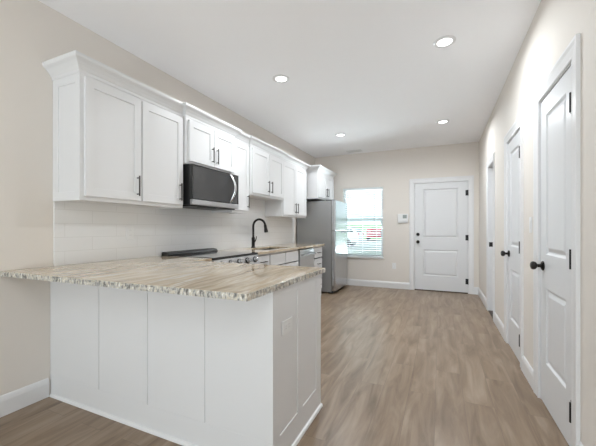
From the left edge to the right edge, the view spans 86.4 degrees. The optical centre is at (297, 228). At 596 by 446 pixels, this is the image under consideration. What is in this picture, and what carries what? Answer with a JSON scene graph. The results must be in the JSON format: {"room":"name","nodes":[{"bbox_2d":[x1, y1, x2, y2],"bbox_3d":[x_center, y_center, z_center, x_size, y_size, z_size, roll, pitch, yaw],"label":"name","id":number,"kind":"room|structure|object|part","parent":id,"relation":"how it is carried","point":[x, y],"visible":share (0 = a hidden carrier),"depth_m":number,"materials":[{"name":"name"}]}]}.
{"room":"kitchen","nodes":[
{"label":"kitchen","id":0,"kind":"room"},
{"bbox_2d":[0,0,314,395],"bbox_3d":[-1.636,-0.196,2.700,0.150,2.750,9.786,0,0,24],"label":"wall","id":1,"kind":"structure","parent":0,"point":[32,33],"depth_m":2.14,"materials":[{"name":"paint"}]},
{"bbox_2d":[0,378,48,417],"bbox_3d":[-2.638,1.114,0.268,0.015,0.130,4.308,0,0,24],"label":"baseboard","id":2,"kind":"structure","parent":1,"relation":"attached to","point":[10,402],"depth_m":2.10,"materials":[{"name":"white paint"}]},
{"bbox_2d":[42,50,182,208],"bbox_3d":[-1.403,-0.677,2.585,0.369,0.962,1.003,0,0,24],"label":"upper cabinet","id":3,"kind":"object","parent":1,"relation":"attached to","point":[118,138],"visible":1,"depth_m":2.33,"materials":[{"name":"white paint"}]},
{"bbox_3d":[-1.609,-0.636,2.204,0.304,0.880,0.009,0,0,24],"label":"panel","id":4,"kind":"part","parent":3,"relation":"part of","materials":[{"name":"white paint"}]},
{"bbox_3d":[-1.361,-0.631,2.360,0.020,0.810,0.440,0,0,24],"label":"door","id":5,"kind":"part","parent":3,"relation":"part of","materials":[{"name":"white paint"}]},
{"bbox_3d":[-1.403,-1.107,2.585,0.369,0.102,1.003,0,0,24],"label":"crown moulding","id":6,"kind":"part","parent":3,"relation":"part of","materials":[{"name":"white paint"}]},
{"bbox_3d":[-1.263,-0.341,2.514,0.034,0.160,0.012,0,0,24],"label":"handle","id":7,"kind":"part","parent":3,"relation":"part of","materials":[{"name":"metal"}]},
{"bbox_3d":[-1.176,-0.631,2.773,0.020,0.810,0.440,0,0,24],"label":"door","id":8,"kind":"part","parent":3,"relation":"part of","materials":[{"name":"white paint"}]},
{"bbox_3d":[-1.078,-0.341,2.924,0.034,0.160,0.012,0,0,24],"label":"handle","id":9,"kind":"part","parent":3,"relation":"part of","materials":[{"name":"metal"}]},
{"bbox_2d":[53,199,293,265],"bbox_3d":[-0.912,-0.179,4.116,0.010,0.886,4.058,0,0,24],"label":"backsplash","id":10,"kind":"structure","parent":1,"relation":"attached to","point":[82,233],"depth_m":3.00,"materials":[{"name":"white tile"}]},
{"bbox_2d":[183,102,241,174],"bbox_3d":[-1.024,-0.888,3.389,0.402,0.540,0.899,0,0,24],"label":"upper cabinet","id":11,"kind":"object","parent":1,"relation":"attached to","point":[208,140],"visible":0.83,"depth_m":3.24,"materials":[{"name":"white paint"}]},
{"bbox_3d":[-0.962,-0.842,3.167,0.020,0.388,0.356,0,0,24],"label":"door","id":12,"kind":"part","parent":11,"relation":"part of","materials":[{"name":"white paint"}]},
{"bbox_2d":[183,164,238,210],"bbox_3d":[-0.978,-0.415,3.374,0.474,0.400,0.755,0,0,24],"label":"microwave","id":13,"kind":"object","parent":11,"relation":"attached to","point":[204,188],"visible":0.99,"depth_m":3.20,"materials":[{"name":"black plastic"}]},
{"bbox_3d":[-0.852,-0.256,3.324,0.037,0.050,0.742,0,0,24],"label":"trim","id":14,"kind":"part","parent":13,"relation":"part of","materials":[{"name":"silver metal"}]},
{"bbox_3d":[-0.717,-0.447,3.490,0.091,0.319,0.031,0,0,24],"label":"door handle","id":15,"kind":"part","parent":13,"relation":"part of","materials":[{"name":"silver metal"}]},
{"bbox_3d":[-1.024,-1.107,3.389,0.402,0.102,0.899,0,0,24],"label":"crown moulding","id":16,"kind":"part","parent":11,"relation":"part of","materials":[{"name":"white paint"}]},
{"bbox_3d":[-0.813,-0.842,3.499,0.020,0.388,0.356,0,0,24],"label":"door","id":17,"kind":"part","parent":11,"relation":"part of","materials":[{"name":"white paint"}]},
{"bbox_2d":[212,132,249,213],"bbox_3d":[-0.808,-0.677,3.908,0.368,0.962,0.349,0,0,24],"label":"upper cabinet","id":18,"kind":"object","parent":1,"relation":"attached to","point":[242,139],"visible":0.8,"depth_m":3.88,"materials":[{"name":"white paint"}]},
{"bbox_3d":[-0.689,-0.631,3.856,0.020,0.810,0.310,0,0,24],"label":"door","id":19,"kind":"part","parent":18,"relation":"part of","materials":[{"name":"white paint"}]},
{"bbox_3d":[-0.675,-1.107,3.848,0.076,0.102,0.348,0,0,24],"label":"crown moulding","id":20,"kind":"part","parent":18,"relation":"part of","materials":[{"name":"white paint"}]},
{"bbox_2d":[249,135,288,200],"bbox_3d":[-0.537,-0.797,4.483,0.394,0.722,1.048,0,0,24],"label":"upper cabinet","id":21,"kind":"object","parent":1,"relation":"attached to","point":[265,160],"visible":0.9,"depth_m":4.34,"materials":[{"name":"white paint"}]},
{"bbox_3d":[-0.495,-0.751,4.227,0.020,0.570,0.426,0,0,24],"label":"door","id":22,"kind":"part","parent":21,"relation":"part of","materials":[{"name":"white paint"}]},
{"bbox_3d":[-0.537,-1.107,4.483,0.394,0.102,1.048,0,0,24],"label":"crown moulding","id":23,"kind":"part","parent":21,"relation":"part of","materials":[{"name":"white paint"}]},
{"bbox_3d":[-0.317,-0.751,4.624,0.020,0.570,0.424,0,0,24],"label":"door","id":24,"kind":"part","parent":21,"relation":"part of","materials":[{"name":"white paint"}]},
{"bbox_2d":[265,155,310,217],"bbox_3d":[-0.150,-0.677,5.376,0.369,0.962,1.022,0,0,24],"label":"upper cabinet","id":25,"kind":"object","parent":1,"relation":"attached to","point":[293,204],"visible":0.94,"depth_m":5.19,"materials":[{"name":"white paint"}]},
{"bbox_3d":[-0.139,-0.631,5.082,0.020,0.810,0.454,0,0,24],"label":"door","id":26,"kind":"part","parent":25,"relation":"part of","materials":[{"name":"white paint"}]},
{"bbox_3d":[-0.150,-1.107,5.376,0.369,0.102,1.022,0,0,24],"label":"crown moulding","id":27,"kind":"part","parent":25,"relation":"part of","materials":[{"name":"white paint"}]},
{"bbox_3d":[0.051,-0.631,5.505,0.020,0.810,0.454,0,0,24],"label":"door","id":28,"kind":"part","parent":25,"relation":"part of","materials":[{"name":"white paint"}]},
{"bbox_2d":[306,165,336,201],"bbox_3d":[0.355,-0.857,6.281,0.549,0.602,1.038,0,0,24],"label":"upper cabinet","id":29,"kind":"object","parent":1,"relation":"attached to","point":[320,181],"visible":0.76,"depth_m":5.88,"materials":[{"name":"white paint"}]},
{"bbox_3d":[0.355,-1.107,6.281,0.549,0.102,1.038,0,0,24],"label":"crown moulding","id":30,"kind":"part","parent":29,"relation":"part of","materials":[{"name":"white paint"}]},
{"bbox_3d":[0.466,-0.811,5.990,0.020,0.450,0.430,0,0,24],"label":"door","id":31,"kind":"part","parent":29,"relation":"part of","materials":[{"name":"white paint"}]},
{"bbox_3d":[0.646,-0.811,6.391,0.020,0.450,0.430,0,0,24],"label":"door","id":32,"kind":"part","parent":29,"relation":"part of","materials":[{"name":"white paint"}]},
{"bbox_2d":[0,285,568,445],"bbox_3d":[-0.060,1.229,1.992,3.605,0.100,9.786,0,0,24],"label":"floor","id":33,"kind":"structure","parent":0,"point":[400,367],"depth_m":2.27,"materials":[{"name":"wood"}]},
{"bbox_2d":[49,274,322,445],"bbox_3d":[-0.736,0.738,2.312,1.808,0.882,0.981,0,0,24],"label":"base cabinet","id":34,"kind":"object","parent":33,"relation":"on","point":[184,370],"visible":0.77,"depth_m":1.78,"materials":[{"name":"white paint"}]},
{"bbox_2d":[0,256,325,301],"bbox_3d":[-0.792,0.280,2.188,1.806,0.031,1.252,0,0,24],"label":"countertop","id":35,"kind":"structure","parent":34,"relation":"on","point":[190,276],"depth_m":1.84,"materials":[{"name":"beige stone"}]},
{"bbox_3d":[-0.791,1.169,2.171,1.793,0.019,0.678,0,0,24],"label":"shoe moulding","id":36,"kind":"part","parent":34,"relation":"part of","materials":[{"name":"white paint"}]},
{"bbox_2d":[282,316,291,335],"bbox_3d":[-0.055,0.507,1.656,0.008,0.072,0.120,0,0,24],"label":"electrical outlet","id":37,"kind":"object","parent":34,"relation":"attached to","point":[287,324],"visible":1,"depth_m":1.65,"materials":[{"name":"white plastic"}]},
{"bbox_3d":[0.011,0.738,1.819,0.014,0.882,0.663,0,0,24],"label":"panel","id":38,"kind":"part","parent":34,"relation":"part of","materials":[{"name":"white paint"}]},
{"bbox_2d":[162,248,259,263],"bbox_3d":[-0.872,0.703,3.335,0.701,0.952,0.764,0,0,24],"label":"range","id":39,"kind":"object","parent":33,"relation":"on","point":[217,256],"visible":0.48,"depth_m":3.25,"materials":[{"name":"silver metal"}]},
{"bbox_3d":[-1.152,0.255,3.461,0.086,0.057,0.762,0,0,24],"label":"vent rail","id":40,"kind":"part","parent":39,"relation":"part of","materials":[{"name":"black plastic"}]},
{"bbox_2d":[171,251,257,259],"bbox_3d":[-0.868,0.273,3.333,0.572,0.023,0.762,0,0,24],"label":"cooktop","id":41,"kind":"object","parent":39,"relation":"in","point":[215,255],"depth_m":3.25,"materials":[{"name":"black glass"}]},
{"bbox_3d":[-0.617,0.347,3.220,0.081,0.123,0.762,0,0,24],"label":"control panel","id":42,"kind":"part","parent":39,"relation":"part of","materials":[{"name":"silver metal"}]},
{"bbox_2d":[258,254,268,264],"bbox_3d":[-0.673,0.739,3.867,0.627,0.880,0.351,0,0,24],"label":"base cabinet","id":43,"kind":"object","parent":33,"relation":"on","point":[264,258],"visible":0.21,"depth_m":3.79,"materials":[{"name":"white paint"}]},
{"bbox_2d":[269,248,297,265],"bbox_3d":[-0.421,0.739,4.429,0.627,0.880,0.873,0,0,24],"label":"base cabinet","id":44,"kind":"object","parent":33,"relation":"on","point":[286,258],"visible":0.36,"depth_m":4.31,"materials":[{"name":"white paint"}]},
{"bbox_2d":[218,243,324,254],"bbox_3d":[-0.283,0.280,4.749,0.635,0.031,2.288,0,0,24],"label":"countertop","id":45,"kind":"structure","parent":44,"relation":"on","point":[291,246],"depth_m":4.54,"materials":[{"name":"beige stone"}]},
{"bbox_2d":[251,218,267,247],"bbox_3d":[-0.535,0.057,4.478,0.269,0.414,0.096,0,0,24],"label":"faucet","id":46,"kind":"object","parent":45,"relation":"on","point":[258,219],"visible":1,"depth_m":4.48,"materials":[{"name":"black metal"}]},
{"bbox_3d":[-0.087,0.761,4.512,0.020,0.565,0.415,0,0,24],"label":"door","id":47,"kind":"part","parent":44,"relation":"part of","materials":[{"name":"white paint"}]},
{"bbox_2d":[298,247,315,266],"bbox_3d":[-0.096,0.743,5.102,0.631,0.872,0.606,0,0,24],"label":"dishwasher","id":48,"kind":"object","parent":33,"relation":"on","point":[306,255],"visible":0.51,"depth_m":4.96,"materials":[{"name":"silver metal"}]},
{"bbox_2d":[312,246,321,287],"bbox_3d":[0.096,0.739,5.580,0.627,0.880,0.408,0,0,24],"label":"base cabinet","id":49,"kind":"object","parent":33,"relation":"on","point":[318,250],"visible":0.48,"depth_m":5.47,"materials":[{"name":"white paint"}]},
{"bbox_3d":[0.342,0.405,5.470,0.020,0.168,0.376,0,0,24],"label":"drawer","id":50,"kind":"part","parent":49,"relation":"part of","materials":[{"name":"white paint"}]},
{"bbox_3d":[0.342,0.596,5.470,0.020,0.168,0.376,0,0,24],"label":"drawer","id":51,"kind":"part","parent":49,"relation":"part of","materials":[{"name":"white paint"}]},
{"bbox_2d":[297,200,347,292],"bbox_3d":[0.498,0.323,6.260,0.767,1.712,0.830,0,0,24],"label":"refrigerator","id":52,"kind":"object","parent":33,"relation":"on","point":[325,222],"visible":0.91,"depth_m":5.85,"materials":[{"name":"silver metal"}]},
{"bbox_3d":[0.812,0.582,6.119,0.071,1.084,0.830,0,0,24],"label":"fridge door","id":53,"kind":"part","parent":52,"relation":"part of","materials":[{"name":"silver metal"}]},
{"bbox_3d":[0.812,-0.247,6.119,0.071,0.549,0.830,0,0,24],"label":"freezer door","id":54,"kind":"part","parent":52,"relation":"part of","materials":[{"name":"silver metal"}]},
{"bbox_2d":[38,0,540,157],"bbox_3d":[-0.060,-1.621,1.992,3.605,0.100,9.786,0,0,24],"label":"ceiling","id":55,"kind":"structure","parent":0,"point":[371,72],"depth_m":2.89,"materials":[{"name":"paint"}]},
{"bbox_2d":[273,74,289,82],"bbox_3d":[-0.177,-1.565,3.313,0.178,0.012,0.178,0,0,24],"label":"recessed light","id":56,"kind":"object","parent":55,"relation":"in","point":[280,78],"visible":1,"depth_m":3.29,"materials":[{"name":"white paint"}]},
{"bbox_2d":[335,133,345,136],"bbox_3d":[0.710,-1.565,5.288,0.178,0.012,0.178,0,0,24],"label":"recessed light","id":57,"kind":"object","parent":55,"relation":"in","point":[338,134],"visible":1,"depth_m":5.25,"materials":[{"name":"white paint"}]},
{"bbox_2d":[346,149,361,152],"bbox_3d":[1.132,-1.567,6.387,0.304,0.008,0.160,0,0,24],"label":"ceiling vent","id":58,"kind":"object","parent":55,"relation":"in","point":[359,150],"visible":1,"depth_m":6.40,"materials":[{"name":"white metal"}]},
{"bbox_2d":[436,120,449,123],"bbox_3d":[2.119,-1.565,4.639,0.178,0.012,0.178,0,0,24],"label":"recessed light","id":59,"kind":"object","parent":55,"relation":"in","point":[439,121],"visible":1,"depth_m":4.62,"materials":[{"name":"white paint"}]},
{"bbox_2d":[433,35,455,47],"bbox_3d":[1.229,-1.565,2.660,0.178,0.012,0.178,0,0,24],"label":"recessed light","id":60,"kind":"object","parent":55,"relation":"in","point":[444,41],"visible":1,"depth_m":2.64,"materials":[{"name":"white paint"}]},
{"bbox_2d":[315,142,478,286],"bbox_3d":[1.845,-0.196,6.418,3.155,2.750,0.150,0,0,24],"label":"wall","id":61,"kind":"structure","parent":0,"point":[391,170],"depth_m":6.29,"materials":[{"name":"paint"}]},
{"bbox_2d":[344,189,383,258],"bbox_3d":[1.356,-0.129,6.620,0.877,1.460,0.173,0,0,24],"label":"window","id":62,"kind":"structure","parent":61,"relation":"in","point":[381,221],"depth_m":6.51,"materials":[{"name":"white plastic"}]},
{"bbox_2d":[343,187,382,256],"bbox_3d":[1.340,-0.142,6.585,0.825,1.425,0.079,0,0,24],"label":"window blind","id":63,"kind":"object","parent":62,"relation":"attached to","point":[376,189],"visible":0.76,"depth_m":6.57,"materials":[{"name":"white plastic"}]},
{"bbox_3d":[1.082,-0.129,6.715,0.003,1.375,0.052,0,0,24],"label":"ladder cord","id":64,"kind":"part","parent":63,"relation":"part of","materials":[{"name":"white fabric"}]},
{"bbox_3d":[1.346,-0.129,6.597,0.003,1.375,0.052,0,0,24],"label":"ladder cord","id":65,"kind":"part","parent":63,"relation":"part of","materials":[{"name":"white fabric"}]},
{"bbox_3d":[1.346,0.563,6.597,0.821,0.016,0.042,0,0,24],"label":"rail","id":66,"kind":"part","parent":63,"relation":"part of","materials":[{"name":"white plastic"}]},
{"bbox_3d":[1.609,-0.129,6.479,0.003,1.375,0.052,0,0,24],"label":"ladder cord","id":67,"kind":"part","parent":63,"relation":"part of","materials":[{"name":"white fabric"}]},
{"bbox_3d":[1.344,0.589,6.593,0.877,0.024,0.113,0,0,24],"label":"sill","id":68,"kind":"part","parent":62,"relation":"part of","materials":[{"name":"white paint"}]},
{"bbox_2d":[398,214,407,222],"bbox_3d":[2.058,-0.209,6.223,0.198,0.175,0.032,0,0,24],"label":"alarm keypad","id":69,"kind":"object","parent":61,"relation":"attached to","point":[402,218],"visible":1,"depth_m":6.21,"materials":[{"name":"white plastic"}]},
{"bbox_2d":[347,279,478,294],"bbox_3d":[1.812,1.114,6.343,3.155,0.130,0.015,0,0,24],"label":"baseboard","id":70,"kind":"structure","parent":61,"relation":"attached to","point":[357,282],"depth_m":6.39,"materials":[{"name":"white paint"}]},
{"bbox_2d":[409,175,473,293],"bbox_3d":[2.694,0.105,5.999,1.100,2.147,0.220,0,0,24],"label":"door","id":71,"kind":"structure","parent":61,"relation":"in","point":[441,209],"depth_m":5.96,"materials":[{"name":"white paint"}]},
{"bbox_2d":[479,0,595,445],"bbox_3d":[1.393,-0.196,1.340,0.180,2.750,9.786,0,0,24],"label":"wall","id":72,"kind":"structure","parent":0,"point":[555,23],"depth_m":2.15,"materials":[{"name":"paint"}]},
{"bbox_2d":[486,153,494,321],"bbox_3d":[2.692,0.105,4.305,0.158,2.147,0.664,0,0,24],"label":"door","id":73,"kind":"structure","parent":72,"relation":"in","point":[490,165],"depth_m":4.54,"materials":[{"name":"white paint"}]},
{"bbox_2d":[501,113,523,369],"bbox_3d":[2.068,0.105,2.979,0.210,2.147,0.784,0,0,24],"label":"door","id":74,"kind":"structure","parent":72,"relation":"in","point":[513,253],"depth_m":2.95,"materials":[{"name":"white paint"}]},
{"bbox_3d":[2.104,0.249,3.224,0.074,0.065,0.065,0,0,24],"label":"knob","id":75,"kind":"part","parent":74,"relation":"part of","materials":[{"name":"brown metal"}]},
{"bbox_2d":[478,288,582,445],"bbox_3d":[1.292,1.114,1.354,0.015,0.130,9.510,0,0,24],"label":"baseboard","id":76,"kind":"structure","parent":72,"relation":"attached to","point":[527,370],"depth_m":2.61,"materials":[{"name":"white paint"}]},
{"bbox_2d":[529,217,531,232],"bbox_3d":[1.774,-0.031,2.421,0.009,0.120,0.072,0,0,24],"label":"light switch","id":77,"kind":"object","parent":72,"relation":"attached to","point":[530,218],"visible":1,"depth_m":2.41,"materials":[{"name":"white plastic"}]},
{"bbox_2d":[530,33,579,445],"bbox_3d":[1.590,0.105,1.914,0.210,2.147,0.789,0,0,24],"label":"door","id":78,"kind":"structure","parent":72,"relation":"in","point":[555,265],"depth_m":1.89,"materials":[{"name":"white paint"}]},
{"bbox_3d":[1.627,0.249,2.161,0.074,0.065,0.065,0,0,24],"label":"knob","id":79,"kind":"part","parent":78,"relation":"part of","materials":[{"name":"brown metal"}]},
{"label":"outside","id":80,"kind":"structure","parent":0,"visible":0},
{"bbox_2d":[347,221,380,238],"bbox_3d":[9.115,-0.771,87.480,170.000,4.600,86.000,0,0,24],"label":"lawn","id":81,"kind":"structure","parent":80,"point":[364,224],"depth_m":92.22,"materials":[{"name":"green plant"}]},
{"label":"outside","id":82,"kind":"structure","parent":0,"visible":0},
{"bbox_2d":[347,240,380,254],"bbox_3d":[7.443,1.429,22.732,120.000,0.200,33.500,0,0,24],"label":"parking lot","id":83,"kind":"structure","parent":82,"point":[358,247],"depth_m":22.78,"materials":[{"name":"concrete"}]},
{"bbox_2d":[347,227,363,246],"bbox_3d":[2.652,0.597,24.570,4.546,1.456,1.860,0,0,24],"label":"parked car","id":84,"kind":"object","parent":83,"relation":"on","point":[353,234],"visible":0.3,"depth_m":23.08,"materials":[{"name":"white paint"}]},
{"bbox_2d":[366,229,380,240],"bbox_3d":[9.198,0.617,37.496,1.880,1.416,4.346,0,0,17],"label":"parked car","id":85,"kind":"object","parent":83,"relation":"on","point":[368,233],"visible":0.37,"depth_m":35.56,"materials":[{"name":"red paint"}]}
]}

